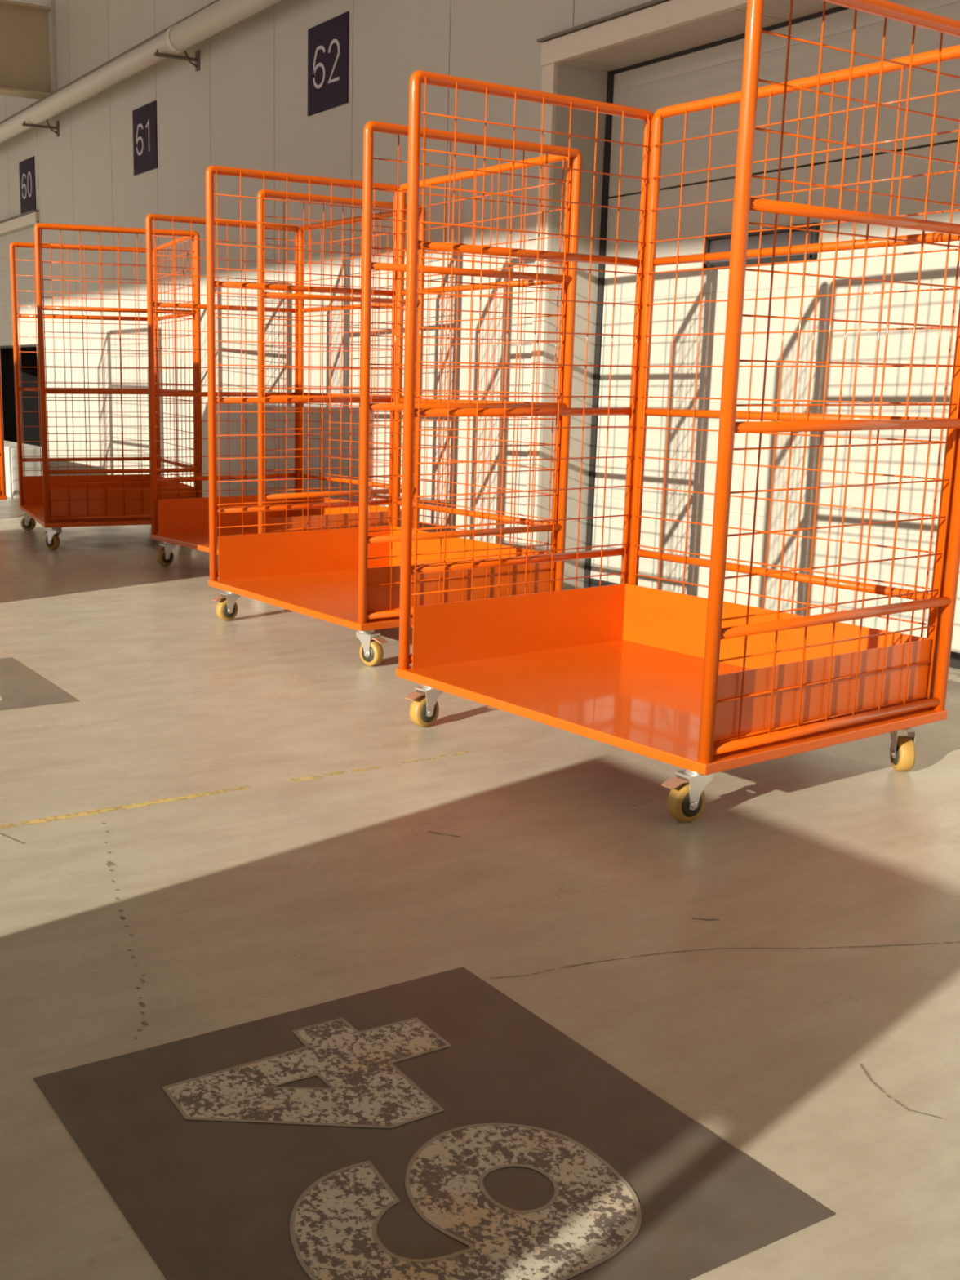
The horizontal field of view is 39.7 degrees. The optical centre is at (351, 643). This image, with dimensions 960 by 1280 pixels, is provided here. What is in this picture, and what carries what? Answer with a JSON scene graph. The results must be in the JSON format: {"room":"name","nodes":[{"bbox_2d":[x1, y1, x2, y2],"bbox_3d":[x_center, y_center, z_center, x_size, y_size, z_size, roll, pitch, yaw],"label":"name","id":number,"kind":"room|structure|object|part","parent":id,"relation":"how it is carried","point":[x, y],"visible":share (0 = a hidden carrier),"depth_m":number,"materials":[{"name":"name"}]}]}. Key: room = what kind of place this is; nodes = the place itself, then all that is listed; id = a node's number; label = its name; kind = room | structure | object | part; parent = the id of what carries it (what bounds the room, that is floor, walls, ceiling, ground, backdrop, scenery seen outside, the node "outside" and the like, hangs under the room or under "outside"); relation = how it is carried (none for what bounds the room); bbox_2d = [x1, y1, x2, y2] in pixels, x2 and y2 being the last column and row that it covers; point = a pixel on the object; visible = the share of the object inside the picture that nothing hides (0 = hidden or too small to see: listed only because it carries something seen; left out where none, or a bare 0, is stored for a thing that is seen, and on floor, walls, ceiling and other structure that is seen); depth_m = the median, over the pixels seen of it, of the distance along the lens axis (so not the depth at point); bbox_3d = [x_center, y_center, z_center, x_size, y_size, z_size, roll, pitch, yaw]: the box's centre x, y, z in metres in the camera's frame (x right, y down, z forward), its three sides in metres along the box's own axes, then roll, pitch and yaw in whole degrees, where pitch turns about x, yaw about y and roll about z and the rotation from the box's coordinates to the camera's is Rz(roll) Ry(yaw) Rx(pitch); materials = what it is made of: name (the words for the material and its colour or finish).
{"room":"distribution center","nodes":[
{"label":"distribution center","id":0,"kind":"room"},
{"bbox_2d":[0,0,839,590],"bbox_3d":[-1.484,-4.431,10.618,0.360,6.600,38.994,-6,13,-30],"label":"wall","id":1,"kind":"structure","parent":0,"point":[246,105],"depth_m":8.41,"materials":[{"name":"grey"}]},
{"bbox_2d":[0,226,38,348],"bbox_3d":[-3.886,-3.935,14.712,0.105,1.245,3.230,-6,13,-30],"label":"door","id":2,"kind":"structure","parent":1,"relation":"in","point":[27,235],"depth_m":14.03,"materials":[{"name":"grey metal"}]},
{"bbox_2d":[0,209,39,235],"bbox_3d":[-3.998,-3.294,14.778,0.060,2.670,3.430,-6,13,-30],"label":"door frame","id":3,"kind":"structure","parent":1,"relation":"attached to","point":[32,217],"depth_m":13.53,"materials":[{"name":"beige paint"}]},
{"bbox_2d":[0,0,51,99],"bbox_3d":[-7.591,-5.007,9.568,11.120,0.770,0.240,-6,13,-30],"label":"girder","id":4,"kind":"object","parent":1,"relation":"attached to","point":[24,48],"visible":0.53,"depth_m":12.19,"materials":[{"name":"beige metal"}]},
{"bbox_2d":[18,155,35,213],"bbox_3d":[-3.267,-4.621,13.305,0.009,0.510,0.500,-6,13,-30],"label":"number sign","id":5,"kind":"object","parent":1,"relation":"attached to","point":[27,167],"visible":1,"depth_m":13.29,"materials":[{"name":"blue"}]},
{"bbox_2d":[22,105,59,137],"bbox_3d":[-2.896,-4.878,12.284,0.340,0.253,0.060,-6,13,-30],"label":"bracket","id":6,"kind":"object","parent":1,"relation":"attached to","point":[56,127],"visible":0.79,"depth_m":12.32,"materials":[{"name":"grey metal"}]},
{"bbox_2d":[44,0,57,93],"bbox_3d":[-2.796,-6.581,12.100,0.039,3.000,0.232,-6,13,-30],"label":"column","id":7,"kind":"structure","parent":1,"relation":"attached to","point":[51,14],"depth_m":12.23,"materials":[{"name":"grey metal"}]},
{"bbox_2d":[132,100,157,175],"bbox_3d":[-1.663,-4.069,10.622,0.009,0.505,0.500,-6,13,-30],"label":"number sign","id":8,"kind":"object","parent":1,"relation":"attached to","point":[144,117],"visible":1,"depth_m":10.61,"materials":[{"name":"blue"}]},
{"bbox_2d":[154,29,199,71],"bbox_3d":[-1.264,-4.309,9.555,0.340,0.253,0.060,-6,13,-30],"label":"bracket","id":9,"kind":"object","parent":1,"relation":"attached to","point":[197,60],"visible":0.79,"depth_m":9.60,"materials":[{"name":"grey metal"}]},
{"bbox_2d":[0,0,281,143],"bbox_3d":[-0.817,-4.179,8.701,0.181,0.200,35.000,-6,13,-30],"label":"pipe","id":10,"kind":"object","parent":9,"relation":"attached to","point":[218,15],"visible":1,"depth_m":9.90,"materials":[{"name":"beige metal"}]},
{"bbox_2d":[307,11,349,115],"bbox_3d":[-0.144,-3.546,8.082,0.009,0.512,0.500,-6,13,-30],"label":"number sign","id":11,"kind":"object","parent":1,"relation":"attached to","point":[327,41],"visible":1,"depth_m":8.07,"materials":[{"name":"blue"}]},
{"bbox_2d":[524,0,747,551],"bbox_3d":[1.582,-1.349,5.447,0.060,2.670,2.700,-6,13,-30],"label":"door frame","id":12,"kind":"structure","parent":1,"relation":"attached to","point":[652,17],"depth_m":6.18,"materials":[{"name":"beige paint"}]},
{"bbox_2d":[583,0,959,669],"bbox_3d":[1.898,-1.396,5.626,0.098,2.700,2.500,-6,13,-30],"label":"door","id":13,"kind":"structure","parent":1,"relation":"in","point":[715,68],"depth_m":5.63,"materials":[{"name":"painted metal"},{"name":"black rubber"},{"name":"dark glass"}]},
{"bbox_3d":[1.774,-1.724,5.723,0.008,0.124,0.605,-6,13,-30],"label":"pane","id":14,"kind":"part","parent":13,"relation":"part of","materials":[{"name":"grey"}]},
{"bbox_3d":[1.769,-1.723,5.721,0.030,0.144,0.625,-6,13,-30],"label":"vision frame","id":15,"kind":"part","parent":13,"relation":"part of","materials":[{"name":"black"}]},
{"bbox_2d":[0,496,959,1279],"bbox_3d":[-7.222,-0.385,7.437,23.000,0.200,44.000,-6,13,-30],"label":"floor","id":16,"kind":"structure","parent":0,"point":[277,895],"depth_m":2.82,"materials":[{"name":"concrete"}]},
{"bbox_2d":[0,355,7,500],"bbox_3d":[-3.330,-1.954,9.995,1.028,1.949,1.256,-6,13,-30],"label":"trolley","id":17,"kind":"object","parent":16,"relation":"on","point":[2,477],"visible":1,"depth_m":9.81,"materials":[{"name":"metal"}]},
{"bbox_2d":[0,346,41,446],"bbox_3d":[-2.855,-3.429,15.434,2.400,2.700,3.630,-6,13,-30],"label":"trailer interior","id":18,"kind":"object","parent":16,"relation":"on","point":[28,375],"visible":0.02,"depth_m":16.72,"materials":[{"name":"black"}]},
{"bbox_2d":[4,440,42,498],"bbox_3d":[-3.512,-1.740,12.718,0.300,0.450,2.750,-6,13,-30],"label":"concrete block","id":19,"kind":"object","parent":16,"relation":"on","point":[10,447],"visible":0.46,"depth_m":11.54,"materials":[{"name":"white concrete"}]},
{"bbox_2d":[0,657,79,710],"bbox_3d":[-1.458,0.158,4.556,0.805,0.002,0.795,-6,13,-30],"label":"floor marking","id":20,"kind":"object","parent":16,"relation":"on","point":[20,686],"depth_m":4.57,"materials":[{"name":"paint"}]},
{"bbox_2d":[9,222,202,549],"bbox_3d":[-1.635,-1.672,8.695,1.026,1.949,1.256,-4,12,-21],"label":"trolley","id":21,"kind":"object","parent":16,"relation":"on","point":[55,503],"visible":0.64,"depth_m":8.34,"materials":[{"name":"orange metal"}]},
{"bbox_3d":[-1.846,-1.866,9.239,1.002,1.788,0.035,-4,12,-21],"label":"frame","id":22,"kind":"part","parent":21,"relation":"part of","materials":[{"name":"orange metal"}]},
{"bbox_3d":[-1.842,-2.266,9.158,0.944,0.026,0.027,-4,12,-21],"label":"cross rail","id":23,"kind":"part","parent":21,"relation":"part of","materials":[{"name":"orange metal"}]},
{"bbox_3d":[-1.847,-1.784,9.255,0.944,0.026,0.027,-4,12,-21],"label":"cross rail","id":24,"kind":"part","parent":21,"relation":"part of","materials":[{"name":"orange metal"}]},
{"bbox_3d":[-1.852,-1.310,9.351,0.944,0.026,0.027,-4,12,-21],"label":"cross rail","id":25,"kind":"part","parent":21,"relation":"part of","materials":[{"name":"orange metal"}]},
{"bbox_3d":[-1.851,-1.098,9.366,0.930,0.200,0.003,-4,12,-21],"label":"kick plate","id":26,"kind":"part","parent":21,"relation":"part of","materials":[{"name":"orange metal"}]},
{"bbox_3d":[-1.421,-0.800,8.293,0.944,0.024,0.025,-4,12,-21],"label":"rail","id":27,"kind":"part","parent":21,"relation":"part of","materials":[{"name":"orange metal"}]},
{"bbox_3d":[-1.407,-2.037,8.043,0.944,0.026,0.027,-4,12,-21],"label":"cross rail","id":28,"kind":"part","parent":21,"relation":"part of","materials":[{"name":"orange metal"}]},
{"bbox_3d":[-1.413,-1.554,8.140,0.944,0.026,0.027,-4,12,-21],"label":"cross rail","id":29,"kind":"part","parent":21,"relation":"part of","materials":[{"name":"orange metal"}]},
{"bbox_3d":[-1.436,-0.879,8.300,0.930,0.200,0.003,-4,12,-21],"label":"kick plate","id":30,"kind":"part","parent":21,"relation":"part of","materials":[{"name":"orange metal"}]},
{"bbox_3d":[-1.418,-1.080,8.236,0.944,0.026,0.027,-4,12,-21],"label":"cross rail","id":31,"kind":"part","parent":21,"relation":"part of","materials":[{"name":"orange metal"}]},
{"bbox_3d":[-1.178,-1.698,8.868,0.027,0.026,1.121,-4,12,-21],"label":"cross rail","id":32,"kind":"part","parent":21,"relation":"part of","materials":[{"name":"orange metal"}]},
{"bbox_3d":[-1.173,-2.181,8.771,0.027,0.026,1.121,-4,12,-21],"label":"cross rail","id":33,"kind":"part","parent":21,"relation":"part of","materials":[{"name":"orange metal"}]},
{"bbox_3d":[-1.177,-1.781,8.851,0.035,1.788,1.180,-4,12,-21],"label":"frame","id":34,"kind":"part","parent":21,"relation":"part of","materials":[{"name":"orange metal"}]},
{"bbox_3d":[-1.211,-1.017,8.996,0.003,0.200,1.161,-4,12,-21],"label":"kick plate","id":35,"kind":"part","parent":21,"relation":"part of","materials":[{"name":"orange metal"}]},
{"bbox_3d":[-1.183,-1.224,8.964,0.027,0.026,1.121,-4,12,-21],"label":"cross rail","id":36,"kind":"part","parent":21,"relation":"part of","materials":[{"name":"orange metal"}]},
{"bbox_2d":[102,822,148,1031],"bbox_3d":[-0.469,0.544,2.701,0.040,0.001,1.101,-2,12,-13],"label":"scuff","id":37,"kind":"object","parent":16,"relation":"on","point":[108,863],"depth_m":2.51,"materials":[{"name":"beige"}]},
{"bbox_2d":[0,751,466,829],"bbox_3d":[-0.469,0.403,3.401,1.900,0.001,0.035,-6,13,-30],"label":"floor marking","id":38,"kind":"object","parent":16,"relation":"on","point":[192,796],"depth_m":3.35,"materials":[{"name":"yellow paint"}]},
{"bbox_2d":[145,189,426,565],"bbox_3d":[-0.391,-1.360,7.219,1.030,1.949,1.256,-7,14,-34],"label":"trolley","id":39,"kind":"object","parent":16,"relation":"on","point":[184,522],"visible":0.48,"depth_m":7.45,"materials":[{"name":"orange metal"}]},
{"bbox_3d":[-0.724,-1.544,7.702,1.002,1.788,0.035,-7,14,-34],"label":"frame","id":40,"kind":"part","parent":39,"relation":"part of","materials":[{"name":"orange metal"}]},
{"bbox_3d":[-0.720,-1.944,7.621,0.944,0.026,0.027,-7,14,-34],"label":"cross rail","id":41,"kind":"part","parent":39,"relation":"part of","materials":[{"name":"orange metal"}]},
{"bbox_3d":[-0.725,-1.461,7.718,0.944,0.026,0.027,-7,14,-34],"label":"cross rail","id":42,"kind":"part","parent":39,"relation":"part of","materials":[{"name":"orange metal"}]},
{"bbox_3d":[-0.731,-0.987,7.814,0.944,0.026,0.027,-7,14,-34],"label":"cross rail","id":43,"kind":"part","parent":39,"relation":"part of","materials":[{"name":"orange metal"}]},
{"bbox_3d":[-0.723,-0.776,7.830,0.930,0.200,0.003,-7,14,-34],"label":"kick plate","id":44,"kind":"part","parent":39,"relation":"part of","materials":[{"name":"orange metal"}]},
{"bbox_3d":[-0.069,-0.578,6.887,0.930,0.200,0.003,-7,14,-34],"label":"kick plate","id":45,"kind":"part","parent":39,"relation":"part of","materials":[{"name":"orange metal"}]},
{"bbox_3d":[-0.046,-0.780,6.827,0.944,0.026,0.027,-7,14,-34],"label":"cross rail","id":46,"kind":"part","parent":39,"relation":"part of","materials":[{"name":"orange metal"}]},
{"bbox_3d":[-0.040,-1.337,6.715,1.002,1.788,0.035,-7,14,-34],"label":"frame","id":47,"kind":"part","parent":39,"relation":"part of","materials":[{"name":"orange metal"}]},
{"bbox_3d":[-0.041,-1.255,6.732,0.944,0.026,0.027,-7,14,-34],"label":"cross rail","id":48,"kind":"part","parent":39,"relation":"part of","materials":[{"name":"orange metal"}]},
{"bbox_3d":[-0.035,-1.737,6.634,0.944,0.026,0.027,-7,14,-34],"label":"cross rail","id":49,"kind":"part","parent":39,"relation":"part of","materials":[{"name":"orange metal"}]},
{"bbox_3d":[-0.013,-0.725,7.615,0.003,0.200,1.161,-7,14,-34],"label":"kick plate","id":50,"kind":"part","parent":39,"relation":"part of","materials":[{"name":"orange metal"}]},
{"bbox_3d":[0.012,-0.933,7.588,0.027,0.026,1.121,-7,14,-34],"label":"cross rail","id":51,"kind":"part","parent":39,"relation":"part of","materials":[{"name":"orange metal"}]},
{"bbox_3d":[0.017,-1.407,7.492,0.027,0.026,1.121,-7,14,-34],"label":"cross rail","id":52,"kind":"part","parent":39,"relation":"part of","materials":[{"name":"orange metal"}]},
{"bbox_3d":[0.022,-1.890,7.395,0.027,0.026,1.121,-7,14,-34],"label":"cross rail","id":53,"kind":"part","parent":39,"relation":"part of","materials":[{"name":"orange metal"}]},
{"bbox_3d":[0.018,-1.490,7.476,0.035,1.788,1.180,-7,14,-34],"label":"frame","id":54,"kind":"part","parent":39,"relation":"part of","materials":[{"name":"orange metal"}]},
{"bbox_2d":[205,120,582,666],"bbox_3d":[0.123,-1.010,5.509,1.031,1.949,1.271,-7,14,-32],"label":"trolley","id":55,"kind":"object","parent":16,"relation":"on","point":[349,577],"visible":0.82,"depth_m":5.54,"materials":[{"name":"orange metal"}]},
{"bbox_3d":[-0.202,-1.196,6.006,1.002,1.788,0.035,-7,14,-32],"label":"frame","id":56,"kind":"part","parent":55,"relation":"part of","materials":[{"name":"orange metal"}]},
{"bbox_3d":[-0.208,-0.639,6.118,0.944,0.026,0.027,-7,14,-32],"label":"cross rail","id":57,"kind":"part","parent":55,"relation":"part of","materials":[{"name":"orange metal"}]},
{"bbox_3d":[-0.201,-0.428,6.134,0.930,0.200,0.004,-7,14,-32],"label":"kick plate","id":58,"kind":"part","parent":55,"relation":"part of","materials":[{"name":"orange metal"}]},
{"bbox_3d":[-0.202,-1.113,6.022,0.944,0.026,0.027,-7,14,-32],"label":"cross rail","id":59,"kind":"part","parent":55,"relation":"part of","materials":[{"name":"orange metal"}]},
{"bbox_3d":[-0.197,-1.596,5.925,0.944,0.026,0.027,-7,14,-32],"label":"cross rail","id":60,"kind":"part","parent":55,"relation":"part of","materials":[{"name":"orange metal"}]},
{"bbox_3d":[0.448,-0.149,5.172,0.944,0.024,0.025,-7,14,-32],"label":"rail","id":61,"kind":"part","parent":55,"relation":"part of","materials":[{"name":"orange metal"}]},
{"bbox_3d":[0.429,-0.227,5.175,0.930,0.200,0.004,-7,14,-32],"label":"kick plate","id":62,"kind":"part","parent":55,"relation":"part of","materials":[{"name":"orange metal"}]},
{"bbox_3d":[0.451,-0.429,5.115,0.944,0.026,0.027,-7,14,-32],"label":"cross rail","id":63,"kind":"part","parent":55,"relation":"part of","materials":[{"name":"orange metal"}]},
{"bbox_3d":[0.457,-0.904,5.019,0.944,0.026,0.027,-7,14,-32],"label":"cross rail","id":64,"kind":"part","parent":55,"relation":"part of","materials":[{"name":"orange metal"}]},
{"bbox_3d":[0.504,-0.373,5.901,0.004,0.200,1.161,-7,14,-32],"label":"kick plate","id":65,"kind":"part","parent":55,"relation":"part of","materials":[{"name":"orange metal"}]},
{"bbox_3d":[0.458,-0.986,5.003,1.002,1.788,0.035,-7,14,-32],"label":"frame","id":66,"kind":"part","parent":55,"relation":"part of","materials":[{"name":"orange metal"}]},
{"bbox_3d":[0.462,-1.386,4.922,0.944,0.026,0.027,-7,14,-32],"label":"cross rail","id":67,"kind":"part","parent":55,"relation":"part of","materials":[{"name":"orange metal"}]},
{"bbox_3d":[0.529,-0.582,5.874,0.027,0.026,1.121,-7,14,-32],"label":"cross rail","id":68,"kind":"part","parent":55,"relation":"part of","materials":[{"name":"orange metal"}]},
{"bbox_3d":[0.534,-1.056,5.778,0.027,0.026,1.121,-7,14,-32],"label":"cross rail","id":69,"kind":"part","parent":55,"relation":"part of","materials":[{"name":"orange metal"}]},
{"bbox_3d":[0.539,-1.538,5.681,0.027,0.026,1.121,-7,14,-32],"label":"cross rail","id":70,"kind":"part","parent":55,"relation":"part of","materials":[{"name":"orange metal"}]},
{"bbox_3d":[0.535,-1.138,5.762,0.035,1.788,1.180,-7,14,-32],"label":"frame","id":71,"kind":"part","parent":55,"relation":"part of","materials":[{"name":"orange metal"}]},
{"bbox_2d":[33,966,835,1279],"bbox_3d":[0.072,0.713,1.892,0.814,0.002,0.850,-6,13,-30],"label":"floor marking","id":72,"kind":"object","parent":16,"relation":"on","point":[435,1126],"depth_m":1.86,"materials":[{"name":"paint"}]},
{"bbox_2d":[395,0,959,822],"bbox_3d":[0.909,-0.650,3.772,1.028,1.949,1.256,-7,14,-34],"label":"trolley","id":73,"kind":"object","parent":16,"relation":"on","point":[704,687],"visible":1,"depth_m":3.81,"materials":[{"name":"orange metal"}]},
{"bbox_3d":[0.578,-0.066,4.384,0.930,0.200,0.004,-7,14,-34],"label":"kick plate","id":74,"kind":"part","parent":73,"relation":"part of","materials":[{"name":"orange metal"}]},
{"bbox_3d":[0.570,-0.277,4.368,0.944,0.026,0.027,-7,14,-34],"label":"cross rail","id":75,"kind":"part","parent":73,"relation":"part of","materials":[{"name":"orange metal"}]},
{"bbox_3d":[0.576,-0.751,4.272,0.944,0.026,0.027,-7,14,-34],"label":"cross rail","id":76,"kind":"part","parent":73,"relation":"part of","materials":[{"name":"orange metal"}]},
{"bbox_3d":[0.576,-0.834,4.256,1.002,1.788,0.035,-7,14,-34],"label":"frame","id":77,"kind":"part","parent":73,"relation":"part of","materials":[{"name":"orange metal"}]},
{"bbox_3d":[0.581,-1.234,4.175,0.944,0.026,0.027,-7,14,-34],"label":"cross rail","id":78,"kind":"part","parent":73,"relation":"part of","materials":[{"name":"orange metal"}]},
{"bbox_3d":[1.288,-0.015,4.169,0.004,0.200,1.161,-7,14,-34],"label":"kick plate","id":79,"kind":"part","parent":73,"relation":"part of","materials":[{"name":"orange metal"}]},
{"bbox_3d":[1.313,-0.223,4.143,0.027,0.026,1.121,-7,14,-34],"label":"cross rail","id":80,"kind":"part","parent":73,"relation":"part of","materials":[{"name":"orange metal"}]},
{"bbox_3d":[1.319,-0.780,4.030,0.035,1.788,1.180,-7,14,-34],"label":"frame","id":81,"kind":"part","parent":73,"relation":"part of","materials":[{"name":"orange metal"}]},
{"bbox_3d":[1.318,-0.698,4.047,0.027,0.026,1.121,-7,14,-34],"label":"cross rail","id":82,"kind":"part","parent":73,"relation":"part of","materials":[{"name":"orange metal"}]},
{"bbox_3d":[1.323,-1.180,3.950,0.027,0.026,1.121,-7,14,-34],"label":"cross rail","id":83,"kind":"part","parent":73,"relation":"part of","materials":[{"name":"orange metal"}]},
{"bbox_3d":[1.233,0.132,3.442,0.930,0.200,0.004,-7,14,-34],"label":"kick plate","id":84,"kind":"part","parent":73,"relation":"part of","materials":[{"name":"orange metal"}]},
{"bbox_3d":[1.253,0.210,3.439,0.944,0.024,0.025,-7,14,-34],"label":"rail","id":85,"kind":"part","parent":73,"relation":"part of","materials":[{"name":"orange metal"}]},
{"bbox_3d":[1.262,-0.627,3.270,1.002,1.788,0.035,-7,14,-34],"label":"frame","id":86,"kind":"part","parent":73,"relation":"part of","materials":[{"name":"orange metal"}]},
{"bbox_3d":[1.256,-0.070,3.382,0.944,0.026,0.027,-7,14,-34],"label":"cross rail","id":87,"kind":"part","parent":73,"relation":"part of","materials":[{"name":"orange metal"}]},
{"bbox_3d":[1.261,-0.545,3.286,0.944,0.026,0.027,-7,14,-34],"label":"cross rail","id":88,"kind":"part","parent":73,"relation":"part of","materials":[{"name":"orange metal"}]},
{"bbox_3d":[1.266,-1.027,3.189,0.944,0.026,0.027,-7,14,-34],"label":"cross rail","id":89,"kind":"part","parent":73,"relation":"part of","materials":[{"name":"orange metal"}]},
{"bbox_2d":[497,942,951,977],"bbox_3d":[0.719,0.593,2.523,0.960,0.001,0.055,-2,12,-11],"label":"scuff","id":90,"kind":"object","parent":16,"relation":"on","point":[950,942],"depth_m":2.54,"materials":[{"name":"beige"}]},
{"bbox_2d":[860,1063,934,1116],"bbox_3d":[0.838,0.693,2.035,0.038,0.001,0.179,-4,12,-23],"label":"scuff mark","id":91,"kind":"object","parent":16,"relation":"on","point":[861,1066],"visible":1,"depth_m":2.05,"materials":[{"name":"beige"}]}
]}

